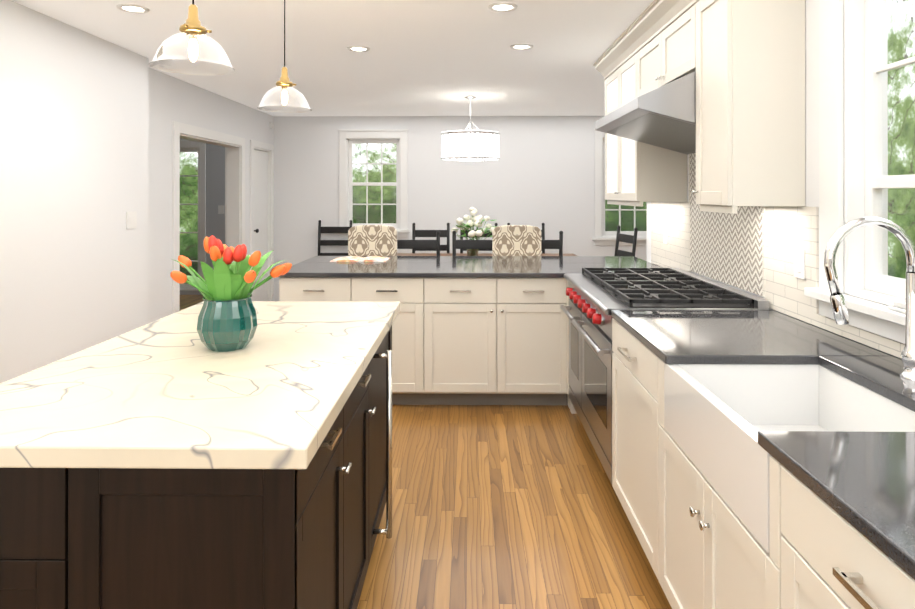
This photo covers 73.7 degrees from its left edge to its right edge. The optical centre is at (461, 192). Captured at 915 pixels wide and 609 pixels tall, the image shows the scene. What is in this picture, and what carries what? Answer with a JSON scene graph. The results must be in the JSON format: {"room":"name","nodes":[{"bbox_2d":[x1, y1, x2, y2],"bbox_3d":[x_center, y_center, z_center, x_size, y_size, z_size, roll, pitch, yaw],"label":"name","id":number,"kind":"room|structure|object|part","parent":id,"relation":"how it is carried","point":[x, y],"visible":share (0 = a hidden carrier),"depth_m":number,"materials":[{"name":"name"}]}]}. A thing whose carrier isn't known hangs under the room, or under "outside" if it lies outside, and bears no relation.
{"room":"kitchen","nodes":[
{"label":"kitchen","id":0,"kind":"room"},
{"bbox_2d":[0,0,287,383],"bbox_3d":[-2.543,0.216,2.967,0.320,2.460,10.510,0,0,1],"label":"wall","id":1,"kind":"structure","parent":0,"point":[86,118],"depth_m":3.84,"materials":[{"name":"white paint"}]},
{"bbox_2d":[126,211,136,228],"bbox_3d":[-2.360,0.198,4.360,0.011,0.120,0.120,0,0,1],"label":"switch plate","id":2,"kind":"object","parent":1,"relation":"attached to","point":[131,220],"depth_m":4.35,"materials":[{"name":"white plastic"}]},
{"bbox_2d":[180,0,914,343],"bbox_3d":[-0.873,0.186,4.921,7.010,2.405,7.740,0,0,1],"label":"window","id":3,"kind":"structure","parent":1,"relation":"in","point":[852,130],"depth_m":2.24,"materials":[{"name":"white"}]},
{"bbox_2d":[888,301,905,313],"bbox_3d":[1.396,0.358,1.892,0.075,0.030,0.120,0,0,1],"label":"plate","id":4,"kind":"object","parent":3,"relation":"on","point":[899,306],"visible":0.42,"depth_m":1.91,"materials":[{"name":"white ceramic"}]},
{"bbox_2d":[180,143,224,294],"bbox_3d":[-3.820,0.225,8.754,2.380,2.460,0.150,0,0,1],"label":"wall","id":5,"kind":"structure","parent":0,"point":[215,183],"depth_m":8.66,"materials":[{"name":"grey paint"}]},
{"bbox_2d":[218,205,223,213],"bbox_3d":[-3.420,0.245,8.667,0.080,0.120,0.012,0,0,1],"label":"switch plate","id":6,"kind":"object","parent":5,"relation":"attached to","point":[220,207],"depth_m":8.66,"materials":[{"name":"white plastic"}]},
{"bbox_2d":[172,121,273,313],"bbox_3d":[-2.581,0.414,6.665,0.194,2.076,2.705,0,0,1],"label":"door frame","id":7,"kind":"structure","parent":0,"point":[261,154],"depth_m":6.89,"materials":[{"name":"white wood"}]},
{"bbox_3d":[-2.581,0.414,6.665,0.194,2.075,2.705,0,0,1],"label":"door trim casing","id":8,"kind":"part","parent":7,"relation":"part of","materials":[{"name":"white wood"}]},
{"bbox_2d":[12,0,653,115],"bbox_3d":[-0.905,-1.074,3.219,8.650,0.120,11.150,0,0,1],"label":"ceiling","id":9,"kind":"structure","parent":0,"point":[432,57],"depth_m":4.32,"materials":[{"name":"white paint"}]},
{"bbox_2d":[116,3,149,13],"bbox_3d":[-1.808,-1.009,3.355,0.163,0.009,0.163,0,0,-5],"label":"recessed light","id":10,"kind":"object","parent":9,"relation":"in","point":[130,8],"depth_m":3.35,"materials":[{"name":"white"}]},
{"bbox_2d":[149,0,234,75],"bbox_3d":[-0.749,-0.681,1.701,0.222,0.670,0.222,0,0,1],"label":"pendant light","id":11,"kind":"object","parent":9,"relation":"hanging from","point":[192,28],"visible":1,"depth_m":1.69,"materials":[{"name":"glass"}]},
{"bbox_3d":[-0.749,-0.397,1.700,0.222,0.100,0.222,0,0,1],"label":"lamp shade","id":12,"kind":"part","parent":11,"relation":"part of","materials":[{"name":"clear glass"}]},
{"bbox_3d":[-0.749,-0.404,1.700,0.026,0.082,0.026,0,0,1],"label":"bulb","id":13,"kind":"part","parent":11,"relation":"part of","materials":[{"name":"white glass"}]},
{"bbox_2d":[257,0,311,112],"bbox_3d":[-0.738,-0.680,2.541,0.222,0.670,0.222,0,0,1],"label":"pendant light","id":14,"kind":"object","parent":9,"relation":"hanging from","point":[284,83],"visible":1,"depth_m":2.53,"materials":[{"name":"glass"}]},
{"bbox_3d":[-0.738,-0.395,2.540,0.222,0.100,0.222,0,0,1],"label":"lamp shade","id":15,"kind":"part","parent":14,"relation":"part of","materials":[{"name":"clear glass"}]},
{"bbox_3d":[-0.738,-0.402,2.540,0.026,0.082,0.026,0,0,1],"label":"bulb","id":16,"kind":"part","parent":14,"relation":"part of","materials":[{"name":"white glass"}]},
{"bbox_2d":[347,46,369,51],"bbox_3d":[-0.726,-1.007,4.291,0.163,0.009,0.163,0,0,-8],"label":"recessed light","id":17,"kind":"object","parent":9,"relation":"in","point":[351,48],"depth_m":4.28,"materials":[{"name":"white"}]},
{"bbox_2d":[441,95,499,160],"bbox_3d":[0.088,-0.676,6.401,0.624,0.664,0.624,0,0,1],"label":"dining chandelier","id":18,"kind":"object","parent":9,"relation":"hanging from","point":[484,144],"visible":1,"depth_m":6.20,"materials":[{"name":"white fabric"}]},
{"bbox_2d":[488,2,517,12],"bbox_3d":[0.222,-1.009,3.329,0.163,0.009,0.163,0,0,-5],"label":"recessed light","id":19,"kind":"object","parent":9,"relation":"in","point":[501,7],"depth_m":3.32,"materials":[{"name":"white"}]},
{"bbox_2d":[510,43,532,49],"bbox_3d":[0.413,-1.007,4.227,0.163,0.009,0.163,0,0,-35],"label":"recessed light","id":20,"kind":"object","parent":9,"relation":"in","point":[521,46],"depth_m":4.22,"materials":[{"name":"white"}]},
{"bbox_2d":[352,144,395,222],"bbox_3d":[-1.167,-0.110,8.138,0.635,1.125,0.004,0,0,1],"label":"tree","id":21,"kind":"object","parent":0,"point":[362,144],"depth_m":8.14,"materials":[{"name":"green plant"}]},
{"bbox_2d":[180,295,671,608],"bbox_3d":[-0.875,1.497,3.589,9.100,0.100,12.300,0,0,1],"label":"floor","id":22,"kind":"structure","parent":0,"point":[507,507],"depth_m":2.68,"materials":[{"name":"brown wood"}]},
{"bbox_2d":[0,301,399,608],"bbox_3d":[-0.752,0.979,2.059,0.973,0.930,1.657,0,0,1],"label":"kitchen island","id":23,"kind":"object","parent":22,"relation":"on","point":[172,461],"visible":0.98,"depth_m":1.31,"materials":[{"name":"white stone"}]},
{"bbox_2d":[170,235,291,351],"bbox_3d":[-0.781,0.327,2.023,0.376,0.372,0.365,0,0,1],"label":"vase","id":24,"kind":"object","parent":23,"relation":"on","point":[227,319],"visible":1,"depth_m":1.96,"materials":[{"name":"teal glass"}]},
{"bbox_3d":[-0.775,0.429,2.019,0.189,0.168,0.189,0,0,1],"label":"tulip vase glass","id":25,"kind":"part","parent":24,"relation":"part of","materials":[{"name":"teal glass"}]},
{"bbox_2d":[318,220,351,255],"bbox_3d":[-1.662,0.908,7.772,0.450,1.092,0.484,0,0,1],"label":"chair","id":26,"kind":"object","parent":22,"relation":"on","point":[332,230],"depth_m":7.96,"materials":[{"name":"black wood"}]},
{"bbox_2d":[348,225,396,255],"bbox_3d":[-0.819,0.875,5.407,0.444,1.150,0.435,0,0,1],"label":"upholstered chair","id":27,"kind":"object","parent":22,"relation":"on","point":[372,240],"visible":0.38,"depth_m":5.55,"materials":[{"name":"beige fabric"}]},
{"bbox_2d":[397,231,439,255],"bbox_3d":[-0.425,0.905,5.942,0.450,1.092,0.484,0,0,1],"label":"chair","id":28,"kind":"object","parent":22,"relation":"on","point":[418,244],"visible":0.15,"depth_m":5.72,"materials":[{"name":"black paint"}]},
{"bbox_2d":[412,223,449,252],"bbox_3d":[-0.371,0.907,7.056,0.450,1.092,0.484,0,0,1],"label":"chair","id":29,"kind":"object","parent":22,"relation":"on","point":[427,233],"visible":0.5,"depth_m":7.26,"materials":[{"name":"black paint"}]},
{"bbox_2d":[279,256,662,408],"bbox_3d":[0.099,0.991,4.582,2.674,0.914,1.103,0,0,1],"label":"base cabinet","id":30,"kind":"object","parent":22,"relation":"on","point":[479,330],"visible":0.65,"depth_m":4.07,"materials":[{"name":"beige wood"}]},
{"bbox_2d":[279,256,662,277],"bbox_3d":[0.099,0.549,4.585,2.674,0.030,1.098,0,0,1],"label":"countertop","id":31,"kind":"structure","parent":30,"relation":"on","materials":[{"name":"stone"}]},
{"bbox_2d":[330,256,389,261],"bbox_3d":[-0.799,0.525,4.820,0.430,0.017,0.280,0,0,1],"label":"open magazine","id":32,"kind":"object","parent":31,"relation":"on","point":[362,259],"visible":1,"depth_m":4.77,"materials":[{"name":"white paper"}]},
{"bbox_2d":[452,231,491,255],"bbox_3d":[0.135,0.905,5.935,0.450,1.092,0.484,0,0,1],"label":"chair","id":33,"kind":"object","parent":22,"relation":"on","point":[471,244],"visible":0.19,"depth_m":5.71,"materials":[{"name":"black paint"}]},
{"bbox_2d":[460,223,497,252],"bbox_3d":[0.199,0.907,7.048,0.450,1.092,0.484,0,0,1],"label":"chair","id":34,"kind":"object","parent":22,"relation":"on","point":[485,235],"visible":0.15,"depth_m":7.25,"materials":[{"name":"black paint"}]},
{"bbox_2d":[397,253,576,255],"bbox_3d":[0.161,1.071,6.427,2.200,0.760,1.000,0,0,1],"label":"dining table","id":35,"kind":"object","parent":22,"relation":"on","point":[460,254],"visible":0.04,"depth_m":6.80,"materials":[{"name":"brown wood"}]},
{"bbox_2d":[451,207,496,255],"bbox_3d":[0.128,0.423,6.429,0.542,0.534,0.380,0,0,1],"label":"vase","id":36,"kind":"object","parent":35,"relation":"on","point":[474,220],"visible":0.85,"depth_m":6.39,"materials":[{"name":"clear glass"}]},
{"bbox_3d":[0.111,0.581,6.428,0.122,0.220,0.122,0,0,1],"label":"rose vase glass","id":37,"kind":"part","parent":36,"relation":"part of","materials":[{"name":"clear glass"}]},
{"bbox_2d":[492,225,540,255],"bbox_3d":[0.498,0.875,5.390,0.444,1.150,0.435,0,0,1],"label":"upholstered stool","id":38,"kind":"object","parent":22,"relation":"on","point":[516,240],"visible":0.33,"depth_m":5.53,"materials":[{"name":"brown fabric"}]},
{"bbox_2d":[507,223,544,252],"bbox_3d":[0.759,0.907,7.041,0.450,1.092,0.484,0,0,1],"label":"chair","id":39,"kind":"object","parent":22,"relation":"on","point":[543,234],"visible":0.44,"depth_m":7.24,"materials":[{"name":"black paint"}]},
{"bbox_2d":[541,231,562,255],"bbox_3d":[0.725,0.905,5.928,0.450,1.092,0.484,0,0,1],"label":"chair","id":40,"kind":"object","parent":22,"relation":"on","point":[551,244],"visible":0.23,"depth_m":5.70,"materials":[{"name":"black paint"}]},
{"bbox_2d":[614,225,637,256],"bbox_3d":[1.533,0.906,6.434,0.484,1.092,0.450,0,0,-10],"label":"end chair","id":41,"kind":"object","parent":22,"relation":"on","point":[631,239],"visible":0.29,"depth_m":6.46,"materials":[{"name":"black paint"}]},
{"bbox_2d":[611,316,646,555],"bbox_3d":[1.042,1.002,2.394,0.733,0.884,0.737,0,0,1],"label":"base cabinet","id":42,"kind":"object","parent":22,"relation":"on","point":[629,357],"depth_m":2.46,"materials":[{"name":"beige wood"}]},
{"bbox_2d":[560,268,768,483],"bbox_3d":[1.014,0.968,3.376,0.766,0.957,1.220,0,0,1],"label":"range","id":43,"kind":"object","parent":22,"relation":"on","point":[596,296],"visible":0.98,"depth_m":3.15,"materials":[{"name":"silver metal"}]},
{"bbox_2d":[647,348,754,608],"bbox_3d":[1.033,1.001,1.675,0.733,0.884,0.940,0,0,1],"label":"base cabinet","id":44,"kind":"object","parent":22,"relation":"on","point":[701,460],"depth_m":1.73,"materials":[{"name":"beige wood"}]},
{"bbox_2d":[611,310,914,571],"bbox_3d":[1.014,0.542,0.490,0.740,0.030,4.547,0,0,1],"label":"countertop","id":45,"kind":"structure","parent":44,"relation":"on","point":[870,476],"depth_m":1.59,"materials":[{"name":"grey stone"}]},
{"bbox_2d":[667,360,914,431],"bbox_3d":[0.925,0.664,1.667,0.521,0.234,0.700,0,0,1],"label":"sink","id":46,"kind":"object","parent":45,"relation":"in","point":[781,395],"depth_m":1.99,"materials":[{"name":"white ceramic"}]},
{"bbox_2d":[824,216,914,379],"bbox_3d":[1.176,0.299,1.692,0.278,0.460,0.166,0,0,1],"label":"faucet","id":47,"kind":"object","parent":45,"relation":"on","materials":[{"name":"silver metal"}]},
{"bbox_2d":[755,440,914,608],"bbox_3d":[1.023,1.000,0.930,0.733,0.884,0.790,0,0,1],"label":"base cabinet","id":48,"kind":"object","parent":22,"relation":"on","point":[763,459],"depth_m":1.15,"materials":[{"name":"beige wood"}]},
{"bbox_2d":[288,116,643,265],"bbox_3d":[0.497,0.224,8.109,5.970,2.460,0.150,0,0,1],"label":"wall","id":49,"kind":"structure","parent":0,"point":[544,172],"depth_m":8.04,"materials":[{"name":"white paint"}]},
{"bbox_2d":[605,200,646,230],"bbox_3d":[2.192,-0.065,8.095,0.635,1.235,0.004,0,0,1],"label":"window","id":50,"kind":"structure","parent":0,"point":[605,200],"depth_m":8.10,"materials":[{"name":"clear glass"}]},
{"bbox_2d":[644,0,914,358],"bbox_3d":[1.464,0.213,1.211,0.162,2.460,7.100,0,0,1],"label":"wall","id":51,"kind":"structure","parent":0,"point":[748,248],"depth_m":2.76,"materials":[{"name":"white paint"}]},
{"bbox_2d":[595,71,695,154],"bbox_3d":[1.128,-0.410,3.367,0.584,0.342,0.994,0,0,1],"label":"range hood","id":52,"kind":"object","parent":51,"relation":"attached to","point":[664,116],"visible":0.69,"depth_m":3.05,"materials":[{"name":"silver metal"}]},
{"bbox_2d":[633,0,688,99],"bbox_3d":[1.261,-0.799,3.366,0.318,0.429,1.000,0,0,1],"label":"upper cabinet","id":53,"kind":"object","parent":51,"relation":"attached to","point":[661,40],"depth_m":3.34,"materials":[{"name":"beige wood"}]},
{"bbox_3d":[1.126,-0.413,4.332,0.005,0.838,0.820,0,0,1],"label":"glass","id":54,"kind":"part","parent":53,"relation":"part of","materials":[{"name":"white"}]},
{"bbox_2d":[663,226,667,243],"bbox_3d":[1.420,0.298,4.262,0.008,0.120,0.075,0,0,1],"label":"outlet","id":55,"kind":"object","parent":51,"relation":"attached to","point":[665,229],"depth_m":4.24,"materials":[{"name":"white plastic"}]},
{"bbox_2d":[689,0,804,211],"bbox_3d":[1.253,-0.478,2.685,0.318,1.072,0.360,0,0,1],"label":"upper cabinet","id":56,"kind":"object","parent":51,"relation":"attached to","point":[744,60],"depth_m":2.51,"materials":[{"name":"beige wood"}]},
{"bbox_2d":[794,248,804,278],"bbox_3d":[1.398,0.295,2.532,0.008,0.120,0.075,0,0,1],"label":"outlet","id":57,"kind":"object","parent":51,"relation":"attached to","point":[799,263],"depth_m":2.52,"materials":[{"name":"white plastic"}]},
{"bbox_2d":[877,0,914,66],"bbox_3d":[1.485,-0.251,1.712,0.004,1.165,0.995,0,0,1],"label":"tree","id":58,"kind":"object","parent":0,"point":[883,0],"depth_m":2.10,"materials":[{"name":"green plant"}]},
{"label":"outside","id":59,"kind":"structure","parent":0,"visible":0},
{"bbox_2d":[180,144,646,283],"bbox_3d":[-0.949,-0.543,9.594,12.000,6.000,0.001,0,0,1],"label":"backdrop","id":60,"kind":"structure","parent":59,"point":[189,225],"depth_m":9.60,"materials":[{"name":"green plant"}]},
{"bbox_2d":[888,0,914,278],"bbox_3d":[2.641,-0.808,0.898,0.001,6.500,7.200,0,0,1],"label":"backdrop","id":61,"kind":"structure","parent":59,"point":[906,116],"depth_m":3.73,"materials":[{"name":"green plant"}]}
]}

